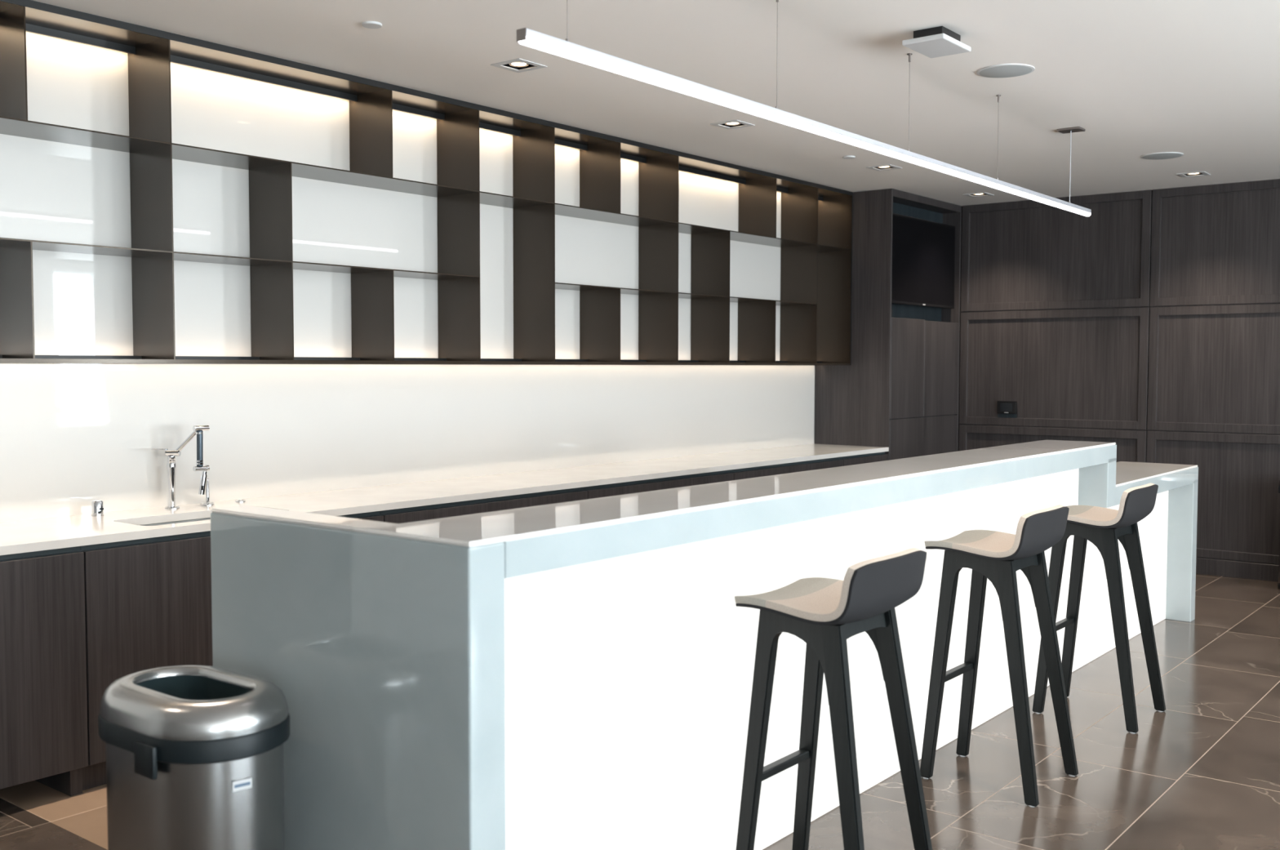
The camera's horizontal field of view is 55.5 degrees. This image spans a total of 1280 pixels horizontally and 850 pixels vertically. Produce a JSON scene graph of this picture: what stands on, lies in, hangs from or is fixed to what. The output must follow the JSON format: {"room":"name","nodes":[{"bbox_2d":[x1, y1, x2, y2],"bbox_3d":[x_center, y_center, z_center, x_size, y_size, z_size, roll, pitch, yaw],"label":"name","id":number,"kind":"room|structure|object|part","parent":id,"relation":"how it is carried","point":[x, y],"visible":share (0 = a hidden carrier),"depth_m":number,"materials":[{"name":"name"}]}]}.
{"room":"bar area","nodes":[
{"label":"bar area","id":0,"kind":"room"},
{"bbox_2d":[144,365,815,524],"bbox_3d":[-1.853,-0.142,5.490,0.120,2.878,12.911,2,4,38],"label":"wall","id":1,"kind":"structure","parent":0,"point":[815,366],"depth_m":9.46,"materials":[{"name":"white paint"}]},
{"bbox_2d":[0,31,814,522],"bbox_3d":[-1.111,-0.648,6.296,0.009,1.883,7.932,2,4,38],"label":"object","id":2,"kind":"structure","parent":1,"relation":"attached to","point":[73,436],"depth_m":5.70,"materials":[{"name":"white"}]},
{"bbox_2d":[0,0,853,365],"bbox_3d":[-0.773,-0.973,6.445,0.313,1.305,7.255,2,4,38],"label":"wall shelf unit","id":3,"kind":"object","parent":1,"relation":"attached to","point":[815,243],"visible":1,"depth_m":6.21,"materials":[{"name":"brown wood"}]},
{"bbox_3d":[-1.979,-0.693,4.937,0.309,0.006,3.364,2,4,38],"label":"shelf","id":4,"kind":"part","parent":3,"relation":"part of","materials":[{"name":"brown metal"}]},
{"bbox_3d":[-0.774,-1.616,6.415,0.309,0.017,7.255,2,4,38],"label":"panel","id":5,"kind":"part","parent":3,"relation":"part of","materials":[{"name":"brown metal"}]},
{"bbox_3d":[-0.750,-0.330,6.457,0.244,0.016,7.255,2,4,38],"label":"panel","id":6,"kind":"part","parent":3,"relation":"part of","materials":[{"name":"brown metal"}]},
{"bbox_3d":[-0.773,-1.192,6.437,0.309,0.006,7.246,2,4,38],"label":"shelf","id":7,"kind":"part","parent":3,"relation":"part of","materials":[{"name":"brown metal"}]},
{"bbox_3d":[0.289,-0.828,7.799,0.309,0.006,2.802,2,4,38],"label":"shelf","id":8,"kind":"part","parent":3,"relation":"part of","materials":[{"name":"brown metal"}]},
{"bbox_3d":[1.476,-1.108,9.286,0.309,1.270,0.003,2,4,38],"label":"panel","id":9,"kind":"part","parent":3,"relation":"part of","materials":[{"name":"brown wood"}]},
{"bbox_2d":[0,573,1279,849],"bbox_3d":[1.669,1.409,2.837,8.810,0.050,12.811,2,4,38],"label":"floor","id":10,"kind":"structure","parent":0,"point":[1202,771],"depth_m":4.52,"materials":[{"name":"brown tile"}]},
{"bbox_2d":[0,546,88,796],"bbox_3d":[-2.489,0.873,4.104,0.624,0.883,0.955,2,4,38],"label":"base cabinet","id":11,"kind":"object","parent":10,"relation":"on","point":[43,701],"visible":0.96,"depth_m":4.17,"materials":[{"name":"brown wood"}]},
{"bbox_2d":[97,664,289,849],"bbox_3d":[-1.047,0.989,2.856,0.502,0.777,0.342,2,4,38],"label":"trash can","id":12,"kind":"object","parent":10,"relation":"on","point":[195,761],"visible":1,"depth_m":2.69,"materials":[{"name":"silver metal"}]},
{"bbox_3d":[-1.043,0.637,2.843,0.496,0.071,0.326,2,4,38],"label":"lid","id":13,"kind":"part","parent":12,"relation":"part of","materials":[{"name":"silver metal"}]},
{"bbox_3d":[-0.877,0.793,2.682,0.044,0.022,0.002,-2,4,-41],"label":"name plate","id":14,"kind":"part","parent":12,"relation":"part of","materials":[{"name":"grey plastic"}]},
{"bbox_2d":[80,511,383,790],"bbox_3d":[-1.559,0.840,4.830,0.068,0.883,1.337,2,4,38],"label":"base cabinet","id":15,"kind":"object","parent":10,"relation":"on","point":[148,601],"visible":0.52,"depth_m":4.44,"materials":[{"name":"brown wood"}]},
{"bbox_2d":[379,487,587,524],"bbox_3d":[-0.940,0.781,6.059,0.624,0.883,1.360,2,4,38],"label":"base cabinet","id":16,"kind":"object","parent":10,"relation":"on","point":[403,515],"visible":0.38,"depth_m":5.78,"materials":[{"name":"brown wood"}]},
{"bbox_2d":[583,470,733,498],"bbox_3d":[-0.094,0.730,7.127,0.624,0.883,1.367,2,4,38],"label":"base cabinet","id":17,"kind":"object","parent":10,"relation":"on","point":[648,485],"visible":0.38,"depth_m":6.86,"materials":[{"name":"brown wood"}]},
{"bbox_2d":[210,440,1198,849],"bbox_3d":[1.102,0.694,5.250,0.978,1.142,5.960,2,4,38],"label":"bar counter","id":18,"kind":"object","parent":10,"relation":"on","point":[576,674],"depth_m":3.18,"materials":[{"name":"stone"}]},
{"bbox_3d":[0.481,0.802,3.923,0.020,1.044,2.890,2,4,38],"label":"glowing panel","id":19,"kind":"part","parent":18,"relation":"part of","materials":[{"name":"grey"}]},
{"bbox_3d":[1.790,0.724,5.575,0.020,1.044,1.319,2,4,38],"label":"glowing panel","id":20,"kind":"part","parent":18,"relation":"part of","materials":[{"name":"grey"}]},
{"bbox_3d":[2.678,0.781,6.701,0.020,0.823,1.533,2,4,38],"label":"glowing panel","id":21,"kind":"part","parent":18,"relation":"part of","materials":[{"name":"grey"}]},
{"bbox_2d":[729,457,843,479],"bbox_3d":[0.757,0.679,8.201,0.624,0.883,1.376,2,4,38],"label":"base cabinet","id":22,"kind":"object","parent":10,"relation":"on","point":[780,468],"visible":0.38,"depth_m":7.93,"materials":[{"name":"brown wood"}]},
{"bbox_2d":[0,443,888,555],"bbox_3d":[-0.863,0.287,6.144,0.644,0.091,7.932,2,4,38],"label":"countertop","id":23,"kind":"structure","parent":22,"relation":"on","point":[73,531],"depth_m":5.62,"materials":[{"name":"white stone"}]},
{"bbox_3d":[-2.167,0.333,4.858,0.047,0.061,0.047,2,4,38],"label":"air gap cap","id":24,"kind":"part","parent":23,"relation":"part of","materials":[{"name":"silver metal"}]},
{"bbox_2d":[139,517,210,525],"bbox_3d":[-1.746,0.479,4.886,0.297,0.168,0.676,2,4,38],"label":"sink","id":25,"kind":"object","parent":23,"relation":"in","point":[206,518],"visible":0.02,"depth_m":4.94,"materials":[{"name":"silver metal"}]},
{"bbox_2d":[151,425,209,509],"bbox_3d":[-1.921,0.176,5.098,0.227,0.350,0.088,0,3,-9],"label":"faucet","id":26,"kind":"object","parent":23,"relation":"on","point":[198,430],"visible":1,"depth_m":5.09,"materials":[{"name":"silver metal"}]},
{"bbox_3d":[-2.003,0.101,5.070,0.006,0.010,0.072,2,4,38],"label":"lever","id":27,"kind":"part","parent":26,"relation":"part of","materials":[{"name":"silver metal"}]},
{"bbox_3d":[-1.966,0.237,5.108,0.033,0.215,0.033,2,4,38],"label":"post","id":28,"kind":"part","parent":26,"relation":"part of","materials":[{"name":"silver metal"}]},
{"bbox_3d":[-1.966,0.347,5.113,0.060,0.007,0.060,2,4,38],"label":"plate","id":29,"kind":"part","parent":26,"relation":"part of","materials":[{"name":"silver metal"}]},
{"bbox_3d":[-1.898,0.068,5.097,0.109,0.109,0.019,0,3,5],"label":"arm","id":30,"kind":"part","parent":26,"relation":"part of","materials":[{"name":"silver metal"}]},
{"bbox_3d":[-1.842,0.099,5.089,0.025,0.147,0.027,2,4,38],"label":"drop arm","id":31,"kind":"part","parent":26,"relation":"part of","materials":[{"name":"grey metal"}]},
{"bbox_2d":[200,478,214,505],"bbox_3d":[-1.863,0.287,5.240,0.054,0.115,0.054,2,4,38],"label":"faucet control","id":32,"kind":"object","parent":23,"relation":"on","point":[207,500],"visible":0.85,"depth_m":5.23,"materials":[{"name":"silver metal"}]},
{"bbox_3d":[-1.863,0.283,5.240,0.015,0.107,0.015,2,4,38],"label":"rod","id":33,"kind":"part","parent":32,"relation":"part of","materials":[{"name":"silver metal"}]},
{"bbox_3d":[-1.863,0.341,5.243,0.054,0.008,0.054,2,4,38],"label":"plate","id":34,"kind":"part","parent":32,"relation":"part of","materials":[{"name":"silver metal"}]},
{"bbox_2d":[235,499,245,502],"bbox_3d":[-1.764,0.334,5.368,0.044,0.009,0.044,2,4,38],"label":"plate","id":35,"kind":"object","parent":23,"relation":"on","point":[237,500],"visible":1,"depth_m":5.35,"materials":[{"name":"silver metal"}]},
{"bbox_2d":[734,547,932,849],"bbox_3d":[0.542,0.847,3.400,0.454,1.013,0.434,2,4,38],"label":"bar stool","id":36,"kind":"object","parent":10,"relation":"on","point":[822,612],"visible":1,"depth_m":3.36,"materials":[{"name":"black wood"}]},
{"bbox_3d":[0.324,0.928,3.391,0.139,0.845,0.048,1,3,22],"label":"leg","id":37,"kind":"part","parent":36,"relation":"part of","materials":[{"name":"black wood"}]},
{"bbox_3d":[0.441,0.623,3.287,0.238,0.225,0.044,3,4,42],"label":"rail","id":38,"kind":"part","parent":36,"relation":"part of","materials":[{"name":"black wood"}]},
{"bbox_3d":[0.504,0.917,3.619,0.048,0.845,0.139,-2,3,-35],"label":"leg","id":39,"kind":"part","parent":36,"relation":"part of","materials":[{"name":"black wood"}]},
{"bbox_2d":[734,547,920,622],"bbox_3d":[0.531,0.431,3.389,0.407,0.181,0.430,2,4,38],"label":"cushion","id":40,"kind":"object","parent":36,"relation":"on","point":[870,589],"depth_m":3.28,"materials":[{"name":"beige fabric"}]},
{"bbox_3d":[0.545,0.945,3.188,0.052,0.831,0.201,-2,3,-30],"label":"leg","id":41,"kind":"part","parent":36,"relation":"part of","materials":[{"name":"black wood"}]},
{"bbox_3d":[0.604,0.554,3.337,0.033,0.059,0.300,2,4,38],"label":"cross rail","id":42,"kind":"part","parent":36,"relation":"part of","materials":[{"name":"black wood"}]},
{"bbox_3d":[0.619,0.612,3.511,0.238,0.225,0.044,2,3,34],"label":"rail","id":43,"kind":"part","parent":36,"relation":"part of","materials":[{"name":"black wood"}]},
{"bbox_3d":[0.753,0.933,3.451,0.201,0.831,0.052,1,3,17],"label":"leg","id":44,"kind":"part","parent":36,"relation":"part of","materials":[{"name":"black wood"}]},
{"bbox_2d":[840,451,888,466],"bbox_3d":[1.394,0.641,9.005,0.624,0.883,0.676,2,4,38],"label":"base cabinet","id":45,"kind":"object","parent":10,"relation":"on","point":[877,456],"visible":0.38,"depth_m":8.78,"materials":[{"name":"brown wood"}]},
{"bbox_2d":[814,188,961,460],"bbox_3d":[1.991,-0.365,9.713,0.636,2.826,1.244,2,4,38],"label":"tall cabinet","id":46,"kind":"object","parent":10,"relation":"on","point":[899,392],"visible":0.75,"depth_m":9.25,"materials":[{"name":"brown wood"}]},
{"bbox_3d":[1.611,-0.342,9.234,0.635,2.826,0.020,2,4,38],"label":"panel","id":47,"kind":"part","parent":46,"relation":"part of","materials":[{"name":"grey wood"}]},
{"bbox_3d":[2.033,-0.432,9.271,0.021,0.756,0.562,2,4,38],"label":"door","id":48,"kind":"part","parent":46,"relation":"part of","materials":[{"name":"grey wood"}]},
{"bbox_2d":[891,213,955,308],"bbox_3d":[2.158,-1.262,9.500,0.144,0.670,1.130,2,4,38],"label":"television","id":49,"kind":"object","parent":46,"relation":"attached to","point":[923,251],"visible":1,"depth_m":9.43,"materials":[{"name":"black"}]},
{"bbox_3d":[2.229,0.442,9.563,0.021,1.009,1.198,2,4,38],"label":"door","id":50,"kind":"part","parent":46,"relation":"part of","materials":[{"name":"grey wood"}]},
{"bbox_3d":[1.993,-1.749,9.646,0.635,0.054,1.204,2,4,38],"label":"rail","id":51,"kind":"part","parent":46,"relation":"part of","materials":[{"name":"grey wood"}]},
{"bbox_3d":[2.406,-0.451,9.741,0.021,0.748,0.632,2,4,38],"label":"door","id":52,"kind":"part","parent":46,"relation":"part of","materials":[{"name":"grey wood"}]},
{"bbox_3d":[2.370,-0.388,10.193,0.635,2.826,0.020,2,4,38],"label":"panel","id":53,"kind":"part","parent":46,"relation":"part of","materials":[{"name":"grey wood"}]},
{"bbox_2d":[920,504,1078,807],"bbox_3d":[1.319,0.797,4.466,0.454,1.013,0.434,2,4,38],"label":"bar stool","id":54,"kind":"object","parent":10,"relation":"on","point":[995,556],"visible":1,"depth_m":4.44,"materials":[{"name":"black wood"}]},
{"bbox_3d":[1.101,0.877,4.457,0.139,0.845,0.048,1,3,22],"label":"leg","id":55,"kind":"part","parent":54,"relation":"part of","materials":[{"name":"black wood"}]},
{"bbox_3d":[1.282,0.867,4.685,0.048,0.845,0.139,-2,3,-35],"label":"leg","id":56,"kind":"part","parent":54,"relation":"part of","materials":[{"name":"black wood"}]},
{"bbox_3d":[1.218,0.572,4.352,0.238,0.225,0.044,3,4,42],"label":"rail","id":57,"kind":"part","parent":54,"relation":"part of","materials":[{"name":"black wood"}]},
{"bbox_2d":[924,504,1064,557],"bbox_3d":[1.308,0.380,4.455,0.407,0.181,0.430,2,4,38],"label":"cushion","id":58,"kind":"object","parent":54,"relation":"on","point":[1037,531],"depth_m":4.34,"materials":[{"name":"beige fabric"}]},
{"bbox_3d":[1.322,0.895,4.254,0.052,0.831,0.201,-2,3,-30],"label":"leg","id":59,"kind":"part","parent":54,"relation":"part of","materials":[{"name":"black wood"}]},
{"bbox_3d":[1.381,0.503,4.403,0.033,0.059,0.300,2,4,38],"label":"cross rail","id":60,"kind":"part","parent":54,"relation":"part of","materials":[{"name":"black wood"}]},
{"bbox_3d":[1.396,0.562,4.577,0.238,0.225,0.044,2,3,34],"label":"rail","id":61,"kind":"part","parent":54,"relation":"part of","materials":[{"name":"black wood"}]},
{"bbox_3d":[1.530,0.882,4.517,0.201,0.831,0.052,1,3,17],"label":"leg","id":62,"kind":"part","parent":54,"relation":"part of","materials":[{"name":"black wood"}]},
{"bbox_2d":[1032,483,1165,733],"bbox_3d":[2.009,0.757,5.311,0.454,1.013,0.434,2,4,38],"label":"bar stool","id":63,"kind":"object","parent":10,"relation":"on","point":[1102,526],"visible":0.83,"depth_m":5.28,"materials":[{"name":"black wood"}]},
{"bbox_3d":[1.791,0.837,5.301,0.139,0.845,0.048,1,3,22],"label":"leg","id":64,"kind":"part","parent":63,"relation":"part of","materials":[{"name":"black wood"}]},
{"bbox_3d":[1.971,0.827,5.529,0.048,0.845,0.139,-2,3,-35],"label":"leg","id":65,"kind":"part","parent":63,"relation":"part of","materials":[{"name":"black wood"}]},
{"bbox_3d":[1.907,0.532,5.197,0.238,0.225,0.044,3,4,42],"label":"rail","id":66,"kind":"part","parent":63,"relation":"part of","materials":[{"name":"black wood"}]},
{"bbox_3d":[2.086,0.522,5.422,0.238,0.225,0.044,2,3,34],"label":"rail","id":67,"kind":"part","parent":63,"relation":"part of","materials":[{"name":"black wood"}]},
{"bbox_2d":[1065,483,1154,525],"bbox_3d":[1.998,0.340,5.299,0.407,0.181,0.430,2,4,38],"label":"cushion","id":68,"kind":"object","parent":63,"relation":"on","point":[1136,503],"depth_m":5.16,"materials":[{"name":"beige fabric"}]},
{"bbox_3d":[2.011,0.855,5.098,0.052,0.831,0.201,-2,3,-30],"label":"leg","id":69,"kind":"part","parent":63,"relation":"part of","materials":[{"name":"black wood"}]},
{"bbox_3d":[2.071,0.463,5.248,0.033,0.059,0.300,2,4,38],"label":"cross rail","id":70,"kind":"part","parent":63,"relation":"part of","materials":[{"name":"black wood"}]},
{"bbox_3d":[2.220,0.842,5.362,0.201,0.831,0.052,1,3,17],"label":"leg","id":71,"kind":"part","parent":63,"relation":"part of","materials":[{"name":"black wood"}]},
{"bbox_2d":[1277,480,1279,589],"bbox_3d":[4.582,0.738,8.214,0.502,0.777,0.342,2,4,38],"label":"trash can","id":72,"kind":"object","parent":10,"relation":"on","point":[1278,583],"visible":1,"depth_m":8.32,"materials":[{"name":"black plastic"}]},
{"bbox_2d":[32,0,1279,205],"bbox_3d":[1.678,-1.488,2.628,9.120,0.100,12.911,2,4,38],"label":"ceiling","id":73,"kind":"structure","parent":0,"point":[1199,80],"depth_m":5.43,"materials":[{"name":"white paint"}]},
{"bbox_2d":[361,21,382,28],"bbox_3d":[-1.030,-1.537,4.673,0.076,0.009,0.076,2,4,38],"label":"sprinkler cover","id":74,"kind":"object","parent":73,"relation":"attached to","point":[370,24],"visible":1,"depth_m":4.66,"materials":[{"name":"grey plastic"}]},
{"bbox_2d":[490,57,546,72],"bbox_3d":[-0.529,-1.617,5.310,0.175,0.098,0.175,2,4,38],"label":"recessed light","id":75,"kind":"object","parent":73,"relation":"in","point":[517,64],"visible":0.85,"depth_m":5.32,"materials":[{"name":"grey plastic"}]},
{"bbox_2d":[710,120,755,128],"bbox_3d":[0.502,-1.678,6.601,0.175,0.098,0.175,2,4,38],"label":"recessed light","id":76,"kind":"object","parent":73,"relation":"in","point":[733,123],"visible":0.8,"depth_m":6.61,"materials":[{"name":"grey plastic"}]},
{"bbox_2d":[516,0,1091,216],"bbox_3d":[1.114,-1.335,5.127,0.128,0.450,4.733,2,4,38],"label":"linear pendant light","id":77,"kind":"object","parent":73,"relation":"hanging from","point":[525,36],"visible":1,"depth_m":4.21,"materials":[{"name":"silver metal"}]},
{"bbox_2d":[843,155,855,159],"bbox_3d":[1.309,-1.676,7.618,0.076,0.009,0.076,2,4,38],"label":"sprinkler cover","id":78,"kind":"object","parent":73,"relation":"attached to","point":[849,157],"visible":1,"depth_m":7.60,"materials":[{"name":"grey plastic"}]},
{"bbox_2d":[866,164,902,170],"bbox_3d":[1.611,-1.745,8.024,0.175,0.098,0.175,2,4,38],"label":"recessed light","id":79,"kind":"object","parent":73,"relation":"in","point":[889,166],"visible":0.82,"depth_m":8.04,"materials":[{"name":"grey plastic"}]},
{"bbox_2d":[902,26,971,57],"bbox_3d":[1.169,-1.512,4.786,0.175,0.062,0.260,2,4,38],"label":"ceiling light","id":80,"kind":"object","parent":73,"relation":"attached to","point":[940,41],"visible":1,"depth_m":4.74,"materials":[{"name":"grey plastic"}]},
{"bbox_2d":[963,191,993,197],"bbox_3d":[2.586,-1.805,9.286,0.175,0.098,0.175,2,4,38],"label":"recessed light","id":81,"kind":"object","parent":73,"relation":"in","point":[976,194],"visible":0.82,"depth_m":9.31,"materials":[{"name":"grey plastic"}]},
{"bbox_2d":[976,63,1035,77],"bbox_3d":[1.621,-1.568,5.393,0.248,0.008,0.248,2,4,38],"label":"ceiling speaker","id":82,"kind":"object","parent":73,"relation":"attached to","point":[1002,70],"visible":1,"depth_m":5.37,"materials":[{"name":"grey plastic"}]},
{"bbox_2d":[1140,151,1183,159],"bbox_3d":[3.244,-1.671,7.560,0.248,0.008,0.248,2,4,38],"label":"ceiling speaker","id":83,"kind":"object","parent":73,"relation":"attached to","point":[1162,155],"visible":1,"depth_m":7.52,"materials":[{"name":"grey plastic"}]},
{"bbox_2d":[1176,171,1210,177],"bbox_3d":[3.771,-1.754,8.282,0.175,0.098,0.175,2,4,38],"label":"recessed light","id":84,"kind":"object","parent":73,"relation":"in","point":[1197,173],"visible":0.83,"depth_m":8.30,"materials":[{"name":"grey plastic"}]},
{"bbox_2d":[958,190,1279,564],"bbox_3d":[5.617,-0.239,7.739,8.800,2.878,0.108,2,4,38],"label":"wall","id":85,"kind":"structure","parent":0,"point":[1149,306],"depth_m":9.22,"materials":[{"name":"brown wood"}]},
{"bbox_2d":[996,400,1017,417],"bbox_3d":[2.944,-0.122,9.763,0.157,0.142,0.023,2,4,38],"label":"wall control","id":86,"kind":"object","parent":85,"relation":"attached to","point":[1007,409],"visible":1,"depth_m":9.76,"materials":[{"name":"black plastic"}]},
{"bbox_3d":[2.950,-0.070,9.773,0.157,0.038,0.003,2,4,38],"label":"plate","id":87,"kind":"part","parent":86,"relation":"part of","materials":[{"name":"black plastic"}]},
{"bbox_2d":[959,424,1146,462],"bbox_3d":[3.215,0.476,9.594,1.478,0.911,0.022,2,4,38],"label":"wall panel","id":88,"kind":"object","parent":85,"relation":"attached to","point":[1131,444],"depth_m":9.56,"materials":[{"name":"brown wood"}]},
{"bbox_2d":[959,306,1149,430],"bbox_3d":[3.216,-0.443,9.550,1.478,0.914,0.022,2,4,38],"label":"wall panel","id":89,"kind":"object","parent":85,"relation":"attached to","point":[1072,368],"depth_m":9.52,"materials":[{"name":"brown wood"}]},
{"bbox_2d":[960,189,1151,311],"bbox_3d":[3.218,-1.338,9.506,1.478,0.862,0.022,2,4,38],"label":"wall panel","id":90,"kind":"object","parent":85,"relation":"attached to","point":[1024,255],"depth_m":9.48,"materials":[{"name":"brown wood"}]},
{"bbox_2d":[1146,431,1279,564],"bbox_3d":[4.375,0.523,8.678,1.464,0.911,0.022,2,4,38],"label":"wall panel","id":91,"kind":"object","parent":85,"relation":"attached to","point":[1238,519],"depth_m":8.77,"materials":[{"name":"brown wood"}]},
{"bbox_2d":[1146,303,1279,434],"bbox_3d":[4.376,-0.397,8.633,1.464,0.914,0.022,2,4,38],"label":"wall panel","id":92,"kind":"object","parent":85,"relation":"attached to","point":[1212,368],"depth_m":8.80,"materials":[{"name":"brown wood"}]},
{"bbox_2d":[1150,178,1279,306],"bbox_3d":[4.377,-1.292,8.589,1.464,0.862,0.022,2,4,38],"label":"wall panel","id":93,"kind":"object","parent":85,"relation":"attached to","point":[1218,243],"depth_m":8.77,"materials":[{"name":"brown wood"}]},
{"bbox_2d":[1195,557,1278,582],"bbox_3d":[5.516,1.089,7.800,7.350,0.118,0.022,2,4,38],"label":"baseboard","id":94,"kind":"structure","parent":85,"relation":"attached to","point":[1237,569],"depth_m":8.75,"materials":[{"name":"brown wood"}]}
]}

